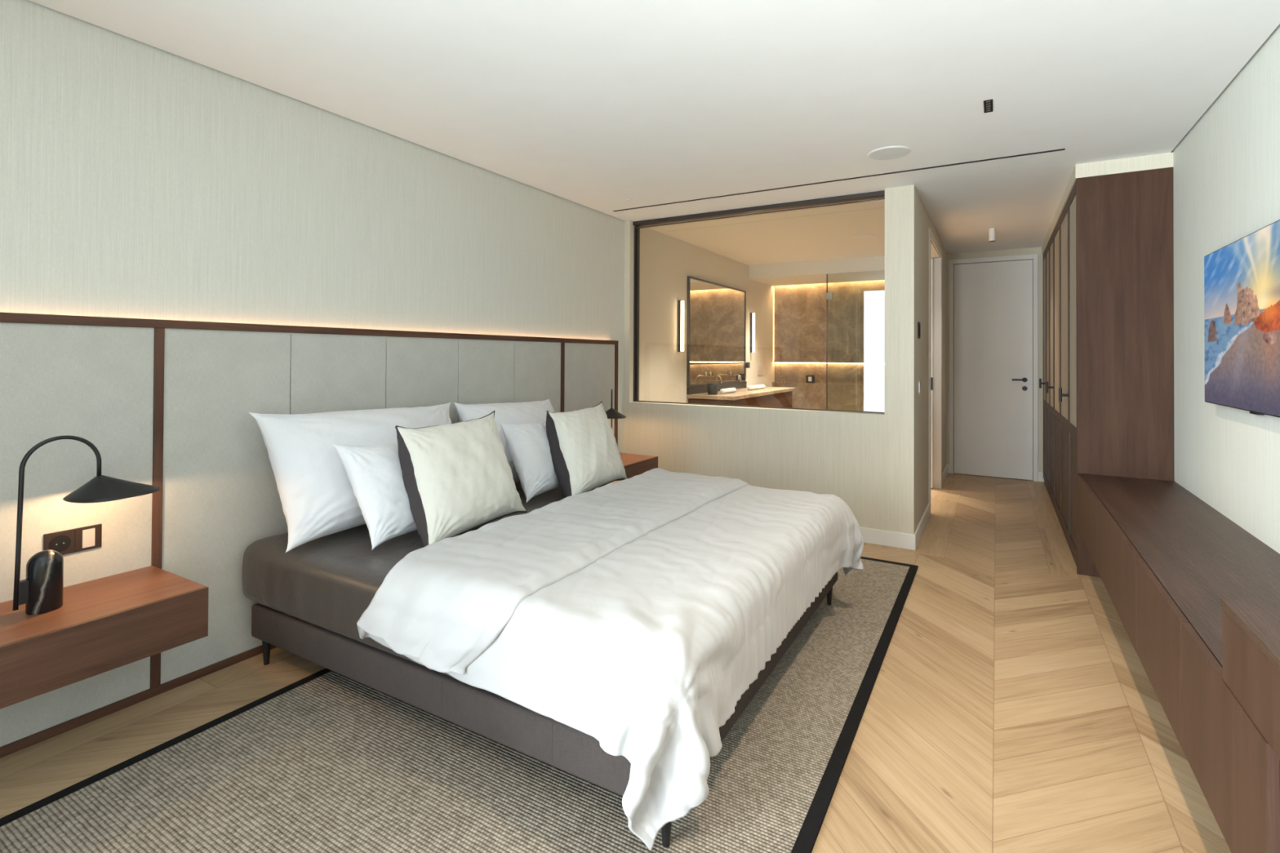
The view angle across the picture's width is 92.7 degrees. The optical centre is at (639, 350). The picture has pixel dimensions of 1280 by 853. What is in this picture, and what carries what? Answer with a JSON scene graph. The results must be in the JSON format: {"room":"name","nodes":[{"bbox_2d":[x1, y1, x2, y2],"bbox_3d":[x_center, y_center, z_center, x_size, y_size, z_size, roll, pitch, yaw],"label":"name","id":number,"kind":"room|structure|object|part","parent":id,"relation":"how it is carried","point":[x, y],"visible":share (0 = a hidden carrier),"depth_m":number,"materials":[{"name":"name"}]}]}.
{"room":"hotel bedroom","nodes":[
{"label":"hotel bedroom","id":0,"kind":"room"},
{"bbox_2d":[0,0,774,453],"bbox_3d":[-0.528,0.048,5.084,0.163,2.720,10.290,0,-1,30],"label":"wall","id":1,"kind":"structure","parent":0,"point":[139,180],"depth_m":2.86,"materials":[{"name":"beige paint"}]},
{"bbox_2d":[0,311,618,758],"bbox_3d":[-1.279,0.639,3.596,0.039,1.503,4.236,0,-1,30],"label":"headboard","id":2,"kind":"object","parent":1,"relation":"attached to","point":[166,405],"visible":0.59,"depth_m":2.53,"materials":[{"name":"fabric"}]},
{"bbox_2d":[43,524,102,555],"bbox_3d":[-2.061,0.691,2.223,0.012,0.086,0.161,0,-1,30],"label":"wall socket","id":3,"kind":"object","parent":2,"relation":"attached to","point":[81,539],"visible":0.96,"depth_m":2.22,"materials":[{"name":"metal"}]},
{"bbox_3d":[-2.145,0.622,2.121,0.030,1.437,0.745,0,-1,30],"label":"upholstered panel","id":4,"kind":"part","parent":2,"relation":"part of","materials":[{"name":"fabric"}]},
{"bbox_2d":[0,565,208,709],"bbox_3d":[-1.938,0.940,2.007,0.443,0.176,0.732,0,-1,30],"label":"nightstand","id":5,"kind":"object","parent":2,"relation":"attached to","point":[101,625],"visible":0.99,"depth_m":1.99,"materials":[{"name":"brown wood"}]},
{"bbox_2d":[12,435,159,615],"bbox_3d":[-1.898,0.569,2.113,0.243,0.568,0.386,0,-1,30],"label":"table lamp","id":6,"kind":"object","parent":5,"relation":"on","point":[42,590],"visible":1,"depth_m":2.00,"materials":[{"name":"black metal"}]},
{"bbox_3d":[-1.940,0.556,2.042,0.013,0.545,0.219,0,-1,30],"label":"arched stem","id":7,"kind":"part","parent":6,"relation":"part of","materials":[{"name":"black metal"}]},
{"bbox_3d":[-1.867,0.472,2.168,0.243,0.074,0.261,0,-1,30],"label":"lamp shade","id":8,"kind":"part","parent":6,"relation":"part of","materials":[{"name":"black metal"}]},
{"bbox_3d":[-1.282,1.374,3.590,0.039,0.034,4.236,0,-1,30],"label":"rail","id":9,"kind":"part","parent":2,"relation":"part of","materials":[{"name":"brown wood"}]},
{"bbox_3d":[-1.812,0.628,2.693,0.030,1.437,0.514,0,-1,30],"label":"upholstered panel","id":10,"kind":"part","parent":2,"relation":"part of","materials":[{"name":"fabric"}]},
{"bbox_3d":[-1.266,-0.095,3.598,0.017,0.034,4.236,0,-1,30],"label":"rail","id":11,"kind":"part","parent":2,"relation":"part of","materials":[{"name":"brown wood"}]},
{"bbox_3d":[-1.548,0.634,3.144,0.030,1.437,0.524,0,-1,30],"label":"upholstered panel","id":12,"kind":"part","parent":2,"relation":"part of","materials":[{"name":"fabric"}]},
{"bbox_3d":[-1.283,0.639,3.598,0.030,1.437,0.519,0,-1,30],"label":"upholstered panel","id":13,"kind":"part","parent":2,"relation":"part of","materials":[{"name":"fabric"}]},
{"bbox_3d":[-1.022,0.644,4.046,0.030,1.437,0.510,0,-1,30],"label":"upholstered panel","id":14,"kind":"part","parent":2,"relation":"part of","materials":[{"name":"fabric"}]},
{"bbox_3d":[-0.759,0.650,4.496,0.030,1.437,0.524,0,-1,30],"label":"upholstered panel","id":15,"kind":"part","parent":2,"relation":"part of","materials":[{"name":"fabric"}]},
{"bbox_3d":[-0.423,0.657,5.072,0.030,1.437,0.734,0,-1,30],"label":"upholstered panel","id":16,"kind":"part","parent":2,"relation":"part of","materials":[{"name":"fabric"}]},
{"bbox_2d":[619,453,657,479],"bbox_3d":[-0.223,0.975,4.945,0.443,0.176,0.732,0,-1,30],"label":"nightstand","id":17,"kind":"object","parent":2,"relation":"attached to","point":[633,464],"visible":0.3,"depth_m":4.96,"materials":[{"name":"brown wood"}]},
{"bbox_2d":[604,389,626,438],"bbox_3d":[-0.233,0.603,5.029,0.243,0.568,0.386,0,-1,-3],"label":"table lamp","id":18,"kind":"object","parent":17,"relation":"on","point":[611,413],"visible":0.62,"depth_m":4.94,"materials":[{"name":"black metal"}]},
{"bbox_3d":[-0.237,0.592,5.112,0.013,0.545,0.219,0,-1,-3],"label":"arched stem","id":19,"kind":"part","parent":18,"relation":"part of","materials":[{"name":"black metal"}]},
{"bbox_3d":[-0.230,0.505,4.967,0.243,0.074,0.261,0,-1,-3],"label":"lamp shade","id":20,"kind":"part","parent":18,"relation":"part of","materials":[{"name":"black metal"}]},
{"bbox_2d":[677,300,684,351],"bbox_3d":[0.436,-0.265,6.516,0.060,0.550,0.036,0,-1,30],"label":"wall sconce","id":21,"kind":"object","parent":1,"relation":"attached to","point":[680,303],"visible":1,"depth_m":6.50,"materials":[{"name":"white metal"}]},
{"bbox_2d":[686,275,746,386],"bbox_3d":[0.969,-0.208,7.461,0.028,1.212,1.756,0,-1,30],"label":"bathroom mirror","id":22,"kind":"object","parent":1,"relation":"attached to","point":[716,313],"visible":1,"depth_m":7.32,"materials":[{"name":"brown mirror"}]},
{"bbox_2d":[708,372,722,383],"bbox_3d":[0.878,0.313,7.126,0.169,0.130,0.040,0,-1,30],"label":"faucet","id":23,"kind":"object","parent":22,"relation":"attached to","point":[710,375],"visible":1,"depth_m":7.12,"materials":[{"name":"gold metal"}]},
{"bbox_2d":[728,371,741,382],"bbox_3d":[1.191,0.319,7.661,0.169,0.130,0.040,0,-1,30],"label":"faucet","id":24,"kind":"object","parent":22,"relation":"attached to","point":[731,372],"visible":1,"depth_m":7.65,"materials":[{"name":"gold metal"}]},
{"bbox_2d":[686,381,746,394],"bbox_3d":[0.977,0.446,7.481,0.020,0.088,1.805,0,-1,30],"label":"backsplash","id":25,"kind":"structure","parent":1,"relation":"attached to","point":[699,388],"depth_m":7.43,"materials":[{"name":"black stone"}]},
{"bbox_2d":[689,362,750,368],"bbox_3d":[1.004,0.183,7.494,0.055,0.078,1.840,0,-1,30],"label":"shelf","id":26,"kind":"object","parent":1,"relation":"attached to","point":[748,364],"visible":1,"depth_m":7.54,"materials":[{"name":"white plastic"}]},
{"bbox_3d":[1.020,0.152,7.485,0.016,0.016,1.840,0,-1,30],"label":"rod","id":27,"kind":"part","parent":26,"relation":"part of","materials":[{"name":"brown metal"}]},
{"bbox_2d":[686,381,795,408],"bbox_3d":[1.323,0.696,7.547,0.552,0.585,2.275,0,-1,30],"label":"vanity","id":28,"kind":"object","parent":1,"relation":"attached to","point":[775,397],"visible":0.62,"depth_m":7.15,"materials":[{"name":"brown wood"}]},
{"bbox_2d":[686,386,795,400],"bbox_3d":[1.324,0.513,7.549,0.552,0.042,2.275,0,-1,30],"label":"countertop","id":29,"kind":"structure","parent":28,"relation":"on","point":[740,393],"depth_m":6.91,"materials":[{"name":"brown stone"}]},
{"bbox_2d":[706,382,718,395],"bbox_3d":[0.801,0.418,6.730,0.120,0.125,0.120,0,-1,30],"label":"tumbler","id":30,"kind":"object","parent":29,"relation":"on","point":[713,388],"visible":1,"depth_m":6.68,"materials":[{"name":"black ceramic"}]},
{"bbox_2d":[720,387,736,394],"bbox_3d":[1.012,0.457,7.011,0.055,0.056,0.380,0,-1,30],"label":"rolled towel","id":31,"kind":"object","parent":29,"relation":"on","point":[722,391],"visible":1,"depth_m":6.95,"materials":[{"name":"white fabric"}]},
{"bbox_2d":[746,384,764,390],"bbox_3d":[1.493,0.467,7.836,0.055,0.056,0.550,0,-1,30],"label":"rolled towel","id":32,"kind":"object","parent":29,"relation":"on","point":[758,386],"visible":0.99,"depth_m":7.75,"materials":[{"name":"white fabric"}]},
{"bbox_2d":[750,312,755,352],"bbox_3d":[1.553,-0.252,8.429,0.060,0.550,0.036,0,-1,30],"label":"wall sconce","id":33,"kind":"object","parent":1,"relation":"attached to","point":[752,314],"visible":1,"depth_m":8.42,"materials":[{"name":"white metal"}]},
{"bbox_2d":[757,364,762,375],"bbox_3d":[1.730,0.272,8.783,0.008,0.160,0.200,0,-1,30],"label":"light switch","id":34,"kind":"object","parent":1,"relation":"attached to","point":[759,366],"visible":1,"depth_m":8.76,"materials":[{"name":"beige plastic"}]},
{"bbox_2d":[0,473,1231,852],"bbox_3d":[1.216,1.457,4.067,4.200,0.100,10.320,0,-1,30],"label":"floor","id":35,"kind":"structure","parent":0,"point":[1011,707],"depth_m":2.28,"materials":[{"name":"brown wood"}]},
{"bbox_2d":[0,556,918,852],"bbox_3d":[-0.141,1.381,2.674,2.060,0.012,4.205,0,-1,30],"label":"rug","id":36,"kind":"object","parent":35,"relation":"on","point":[327,761],"visible":0.42,"depth_m":1.94,"materials":[{"name":"carpet"}]},
{"bbox_2d":[251,572,837,848],"bbox_3d":[-0.303,1.254,3.018,2.057,0.272,2.021,0,-1,30],"label":"bed","id":37,"kind":"object","parent":36,"relation":"on","point":[486,713],"visible":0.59,"depth_m":2.07,"materials":[{"name":"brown fabric"}]},
{"bbox_3d":[-1.646,1.313,2.693,0.040,0.135,0.040,0,-1,30],"label":"leg","id":38,"kind":"part","parent":37,"relation":"part of","materials":[{"name":"black metal"}]},
{"bbox_2d":[242,480,622,676],"bbox_3d":[-0.326,0.980,3.035,2.136,0.272,2.086,0,-1,30],"label":"mattress","id":39,"kind":"object","parent":37,"relation":"on","point":[328,582],"visible":0.16,"depth_m":2.48,"materials":[{"name":"grey fabric"}]},
{"bbox_2d":[248,402,451,552],"bbox_3d":[-1.288,0.549,3.058,0.390,0.559,1.145,0,-1,30],"label":"pillow","id":40,"kind":"object","parent":39,"relation":"on","point":[317,498],"visible":0.54,"depth_m":2.68,"materials":[{"name":"white fabric"}]},
{"bbox_2d":[331,443,417,550],"bbox_3d":[-1.063,0.611,2.835,0.270,0.424,0.638,0,-1,30],"label":"pillow","id":41,"kind":"object","parent":39,"relation":"on","point":[374,472],"visible":0.49,"depth_m":2.63,"materials":[{"name":"white fabric"}]},
{"bbox_2d":[395,410,527,546],"bbox_3d":[-0.850,0.577,2.889,0.425,0.519,0.739,0,-1,30],"label":"cushion","id":42,"kind":"object","parent":39,"relation":"on","point":[458,479],"visible":0.94,"depth_m":2.75,"materials":[{"name":"beige fabric"}]},
{"bbox_2d":[453,399,554,482],"bbox_3d":[-0.784,0.570,3.942,0.366,0.520,0.980,0,-1,30],"label":"pillow","id":43,"kind":"object","parent":39,"relation":"on","point":[529,412],"visible":0.28,"depth_m":3.79,"materials":[{"name":"white fabric"}]},
{"bbox_2d":[498,422,559,502],"bbox_3d":[-0.581,0.623,3.666,0.282,0.422,0.605,0,-1,30],"label":"pillow","id":44,"kind":"object","parent":39,"relation":"on","point":[528,446],"visible":0.69,"depth_m":3.50,"materials":[{"name":"white fabric"}]},
{"bbox_2d":[546,400,627,497],"bbox_3d":[-0.346,0.596,3.769,0.403,0.512,0.807,0,-1,30],"label":"cushion","id":45,"kind":"object","parent":39,"relation":"on","point":[585,455],"visible":0.98,"depth_m":3.63,"materials":[{"name":"beige fabric"}]},
{"bbox_2d":[356,467,863,851],"bbox_3d":[0.129,1.028,2.769,1.333,0.602,2.296,0,-1,30],"label":"duvet","id":46,"kind":"object","parent":39,"relation":"on","point":[635,615],"visible":1,"depth_m":1.97,"materials":[{"name":"white fabric"}]},
{"bbox_3d":[0.072,1.306,1.691,0.040,0.122,0.040,0,-1,30],"label":"leg","id":47,"kind":"part","parent":37,"relation":"part of","materials":[{"name":"black metal"}]},
{"bbox_3d":[1.035,1.325,3.340,0.040,0.122,0.040,0,-1,30],"label":"leg","id":48,"kind":"part","parent":37,"relation":"part of","materials":[{"name":"black metal"}]},
{"bbox_2d":[1039,166,1174,577],"bbox_3d":[3.790,0.173,5.211,0.532,2.512,3.335,0,-1,30],"label":"wardrobe","id":49,"kind":"object","parent":35,"relation":"on","point":[1108,258],"visible":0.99,"depth_m":3.80,"materials":[{"name":"brown wood"}]},
{"bbox_3d":[4.150,0.336,6.296,0.060,0.100,0.019,0,-1,30],"label":"handle","id":50,"kind":"part","parent":49,"relation":"part of","materials":[{"name":"black metal"}]},
{"bbox_3d":[4.320,0.161,6.503,0.026,2.445,0.467,0,-1,30],"label":"door","id":51,"kind":"part","parent":49,"relation":"part of","materials":[{"name":"brown wood"}]},
{"bbox_3d":[4.324,-0.229,6.505,0.021,1.515,0.375,0,-1,30],"label":"panel","id":52,"kind":"part","parent":49,"relation":"part of","materials":[{"name":"wood"}]},
{"bbox_3d":[4.319,0.953,6.494,0.019,0.722,0.375,0,-1,30],"label":"panel","id":53,"kind":"part","parent":49,"relation":"part of","materials":[{"name":"brown wood"}]},
{"bbox_3d":[4.086,0.157,6.101,0.026,2.445,0.457,0,-1,30],"label":"door","id":54,"kind":"part","parent":49,"relation":"part of","materials":[{"name":"brown wood"}]},
{"bbox_3d":[4.090,-0.234,6.103,0.021,1.515,0.365,0,-1,30],"label":"panel","id":55,"kind":"part","parent":49,"relation":"part of","materials":[{"name":"wood"}]},
{"bbox_3d":[4.085,0.948,6.092,0.019,0.722,0.365,0,-1,30],"label":"panel","id":56,"kind":"part","parent":49,"relation":"part of","materials":[{"name":"brown wood"}]},
{"bbox_3d":[3.659,0.326,5.454,0.060,0.100,0.019,0,-1,30],"label":"handle","id":57,"kind":"part","parent":49,"relation":"part of","materials":[{"name":"black metal"}]},
{"bbox_3d":[3.840,0.151,5.680,0.026,2.445,0.512,0,-1,30],"label":"door","id":58,"kind":"part","parent":49,"relation":"part of","materials":[{"name":"brown wood"}]},
{"bbox_3d":[3.844,-0.238,5.682,0.021,1.515,0.420,0,-1,30],"label":"panel","id":59,"kind":"part","parent":49,"relation":"part of","materials":[{"name":"fabric"}]},
{"bbox_3d":[3.839,0.943,5.671,0.019,0.722,0.420,0,-1,30],"label":"panel","id":60,"kind":"part","parent":49,"relation":"part of","materials":[{"name":"brown wood"}]},
{"bbox_3d":[3.550,0.146,5.183,0.026,2.445,0.632,0,-1,30],"label":"door","id":61,"kind":"part","parent":49,"relation":"part of","materials":[{"name":"brown wood"}]},
{"bbox_3d":[3.554,-0.244,5.186,0.021,1.515,0.540,0,-1,30],"label":"panel","id":62,"kind":"part","parent":49,"relation":"part of","materials":[{"name":"fabric"}]},
{"bbox_3d":[3.550,0.937,5.175,0.019,0.722,0.540,0,-1,30],"label":"panel","id":63,"kind":"part","parent":49,"relation":"part of","materials":[{"name":"brown wood"}]},
{"bbox_3d":[3.219,0.139,4.616,0.026,2.445,0.677,0,-1,30],"label":"door","id":64,"kind":"part","parent":49,"relation":"part of","materials":[{"name":"brown wood"}]},
{"bbox_3d":[2.996,0.313,4.318,0.060,0.100,0.019,0,-1,30],"label":"handle","id":65,"kind":"part","parent":49,"relation":"part of","materials":[{"name":"black metal"}]},
{"bbox_3d":[3.223,-0.251,4.618,0.021,1.515,0.585,0,-1,30],"label":"panel","id":66,"kind":"part","parent":49,"relation":"part of","materials":[{"name":"wood"}]},
{"bbox_3d":[3.218,0.930,4.607,0.019,0.722,0.585,0,-1,30],"label":"panel","id":67,"kind":"part","parent":49,"relation":"part of","materials":[{"name":"brown wood"}]},
{"bbox_3d":[2.921,0.133,4.105,0.026,2.445,0.499,0,-1,30],"label":"door","id":68,"kind":"part","parent":49,"relation":"part of","materials":[{"name":"brown wood"}]},
{"bbox_3d":[2.917,-0.257,4.093,0.021,1.515,0.441,0,-1,30],"label":"panel","id":69,"kind":"part","parent":49,"relation":"part of","materials":[{"name":"fabric"}]},
{"bbox_3d":[2.912,0.924,4.082,0.019,0.722,0.441,0,-1,30],"label":"panel","id":70,"kind":"part","parent":49,"relation":"part of","materials":[{"name":"brown wood"}]},
{"bbox_2d":[1041,151,1173,254],"bbox_3d":[3.823,-1.126,5.215,0.478,0.088,3.347,0,-1,30],"label":"trim","id":71,"kind":"structure","parent":49,"relation":"on","point":[1161,160],"depth_m":3.80,"materials":[{"name":"beige paper"}]},
{"bbox_2d":[1077,473,1279,852],"bbox_3d":[1.876,1.061,1.871,0.472,0.618,4.345,0,-1,30],"label":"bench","id":72,"kind":"object","parent":35,"relation":"on","point":[1166,559],"visible":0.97,"depth_m":1.94,"materials":[{"name":"brown wood"}]},
{"bbox_3d":[2.299,0.939,3.047,0.018,0.347,1.884,0,-1,30],"label":"drawer","id":73,"kind":"part","parent":72,"relation":"part of","materials":[{"name":"brown wood"}]},
{"bbox_3d":[1.665,0.926,1.960,0.018,0.347,0.622,0,-1,30],"label":"drawer","id":74,"kind":"part","parent":72,"relation":"part of","materials":[{"name":"brown wood"}]},
{"bbox_3d":[1.349,0.920,1.418,0.018,0.347,0.620,0,-1,30],"label":"drawer","id":75,"kind":"part","parent":72,"relation":"part of","materials":[{"name":"brown wood"}]},
{"bbox_2d":[1220,598,1279,759],"bbox_3d":[1.160,0.647,0.644,0.472,0.182,1.455,0,-1,30],"label":"base cabinet","id":76,"kind":"object","parent":72,"relation":"on","point":[1251,632],"visible":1,"depth_m":1.24,"materials":[{"name":"brown wood"}]},
{"bbox_2d":[28,0,1279,253],"bbox_3d":[1.229,-1.268,4.091,4.200,0.150,10.320,0,-1,30],"label":"ceiling","id":77,"kind":"structure","parent":0,"point":[599,105],"depth_m":2.74,"materials":[{"name":"paint"}]},
{"bbox_2d":[613,148,1065,211],"bbox_3d":[1.141,-1.190,4.402,3.165,0.003,0.026,0,-1,30],"label":"air slot","id":78,"kind":"object","parent":77,"relation":"attached to","point":[1060,148],"visible":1,"depth_m":4.19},
{"bbox_2d":[867,146,911,159],"bbox_3d":[1.505,-1.192,3.687,0.248,0.006,0.248,0,-1,30],"label":"ceiling speaker","id":79,"kind":"object","parent":77,"relation":"attached to","point":[887,153],"visible":1,"depth_m":3.67,"materials":[{"name":"white paint"}]},
{"bbox_2d":[983,98,992,112],"bbox_3d":[1.706,-1.199,2.992,0.038,0.004,0.160,0,-1,30],"label":"recessed light","id":80,"kind":"object","parent":77,"relation":"in","point":[988,104],"visible":1,"depth_m":2.99,"materials":[{"name":"metal"}]},
{"bbox_2d":[988,227,995,241],"bbox_3d":[3.362,-1.107,5.832,0.056,0.121,0.056,0,-1,30],"label":"light","id":81,"kind":"object","parent":77,"relation":"attached to","point":[992,232],"visible":1,"depth_m":5.81,"materials":[{"name":"white paint"}]},
{"bbox_2d":[647,197,884,285],"bbox_3d":[1.989,-1.114,6.926,2.329,0.220,4.055,0,-1,30],"label":"ceiling","id":82,"kind":"structure","parent":0,"point":[802,246],"depth_m":6.65,"materials":[{"name":"paint"}]},
{"bbox_2d":[851,234,873,239],"bbox_3d":[2.306,-1.185,6.334,0.220,0.004,0.220,0,-1,30],"label":"speaker","id":83,"kind":"object","parent":82,"relation":"attached to","point":[860,236],"visible":1,"depth_m":6.31},
{"bbox_2d":[623,184,917,534],"bbox_3d":[0.954,0.115,5.052,2.429,2.600,0.200,0,-1,30],"label":"wall","id":84,"kind":"structure","parent":0,"point":[867,460],"depth_m":4.64,"materials":[{"name":"beige paint"}]},
{"bbox_2d":[632,190,884,413],"bbox_3d":[0.894,-0.360,5.084,2.180,1.652,0.085,0,-1,30],"label":"window","id":85,"kind":"structure","parent":84,"relation":"in","point":[870,196],"depth_m":5.21,"materials":[{"name":"brown metal"}]},
{"bbox_2d":[859,527,915,550],"bbox_3d":[1.067,1.359,4.849,2.054,0.108,0.012,0,-1,30],"label":"baseboard","id":86,"kind":"structure","parent":84,"relation":"attached to","point":[886,538],"depth_m":4.41,"materials":[{"name":"white paint"}]},
{"bbox_2d":[773,280,884,384],"bbox_3d":[3.090,0.149,8.813,2.329,2.620,0.200,0,-1,30],"label":"wall","id":87,"kind":"structure","parent":0,"point":[856,309],"depth_m":8.88,"materials":[{"name":"brown stone"}]},
{"bbox_2d":[774,362,833,363],"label":"light","id":88,"kind":"object","parent":87,"relation":"attached to","point":[828,362],"depth_m":9.09,"materials":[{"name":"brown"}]},
{"bbox_2d":[805,374,814,382],"bbox_3d":[2.510,0.415,9.004,0.120,0.115,0.048,0,-1,30],"label":"wall control","id":89,"kind":"object","parent":87,"relation":"attached to","point":[809,379],"visible":1,"depth_m":8.98,"materials":[{"name":"black plastic"}]},
{"bbox_2d":[772,382,884,412],"bbox_3d":[3.033,0.965,8.714,2.329,0.985,0.110,0,-1,30],"label":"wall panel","id":90,"kind":"structure","parent":87,"relation":"attached to","point":[845,397],"depth_m":8.77,"materials":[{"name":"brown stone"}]},
{"bbox_2d":[845,363,884,364],"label":"light","id":91,"kind":"object","parent":87,"relation":"attached to","point":[846,363],"depth_m":8.65,"materials":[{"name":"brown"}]},
{"bbox_2d":[916,192,946,527],"bbox_3d":[2.803,0.131,5.910,0.100,2.600,3.147,0,-1,30],"label":"wall","id":92,"kind":"structure","parent":0,"point":[924,222],"depth_m":5.05,"materials":[{"name":"beige paint"}]},
{"bbox_2d":[917,321,920,338],"bbox_3d":[2.104,-0.155,4.604,0.010,0.122,0.100,0,-1,30],"label":"thermostat","id":93,"kind":"object","parent":92,"relation":"attached to","point":[918,322],"visible":1,"depth_m":4.58,"materials":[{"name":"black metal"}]},
{"bbox_2d":[917,380,920,395],"bbox_3d":[2.103,0.276,4.599,0.012,0.110,0.100,0,-1,30],"label":"light switch","id":94,"kind":"object","parent":92,"relation":"attached to","point":[918,381],"visible":1,"depth_m":4.56,"materials":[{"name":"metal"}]},
{"bbox_2d":[914,464,947,547],"bbox_3d":[2.795,1.376,5.785,0.012,0.108,3.347,0,-1,30],"label":"baseboard","id":95,"kind":"structure","parent":92,"relation":"attached to","point":[920,528],"depth_m":4.87,"materials":[{"name":"white paint"}]},
{"bbox_2d":[928,227,942,511],"bbox_3d":[2.810,0.186,5.928,0.129,2.490,1.395,0,-1,30],"label":"door","id":96,"kind":"structure","parent":92,"relation":"in","point":[935,262],"depth_m":6.38,"materials":[{"name":"white paint"}]},
{"bbox_2d":[946,247,1043,471],"bbox_3d":[4.235,0.147,6.955,1.521,2.600,0.100,0,-1,30],"label":"wall","id":97,"kind":"structure","parent":0,"point":[1033,251],"depth_m":6.81,"materials":[{"name":"white paint"}]},
{"bbox_2d":[949,253,1038,481],"bbox_3d":[4.040,0.183,7.005,0.882,2.527,0.119,0,-1,30],"label":"door","id":98,"kind":"structure","parent":97,"relation":"in","point":[993,301],"depth_m":6.99,"materials":[{"name":"white paint"}]},
{"bbox_3d":[4.254,0.325,6.844,0.149,0.052,0.060,0,-1,30],"label":"handle","id":99,"kind":"part","parent":98,"relation":"part of","materials":[{"name":"black metal"}]},
{"bbox_2d":[946,463,1044,481],"bbox_3d":[4.044,1.393,6.986,0.959,0.108,0.012,0,-1,30],"label":"baseboard","id":100,"kind":"structure","parent":97,"relation":"attached to","point":[1040,473],"depth_m":6.76,"materials":[{"name":"white paint"}]},
{"bbox_2d":[1170,23,1279,554],"bbox_3d":[2.956,0.066,3.068,0.187,2.680,10.320,0,-1,30],"label":"wall","id":101,"kind":"structure","parent":0,"point":[1226,167],"depth_m":2.85,"materials":[{"name":"white paint"}]},
{"bbox_2d":[1204,219,1279,417],"bbox_3d":[2.433,-0.107,2.403,0.046,0.714,1.250,0,-1,30],"label":"television","id":102,"kind":"object","parent":101,"relation":"attached to","point":[1242,277],"visible":1,"depth_m":2.48,"materials":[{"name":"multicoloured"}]},
{"bbox_3d":[3.004,0.126,6.359,0.005,2.620,4.125,0,-1,30],"label":"wall","id":103,"kind":"structure","parent":0,"visible":0},
{"bbox_2d":[825,273,832,409],"bbox_3d":[2.916,0.221,7.489,1.257,2.410,0.030,0,-1,30],"label":"screen","id":104,"kind":"object","parent":103,"relation":"attached to","point":[828,295],"visible":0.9,"depth_m":7.79,"materials":[{"name":"clear glass"}]}
]}

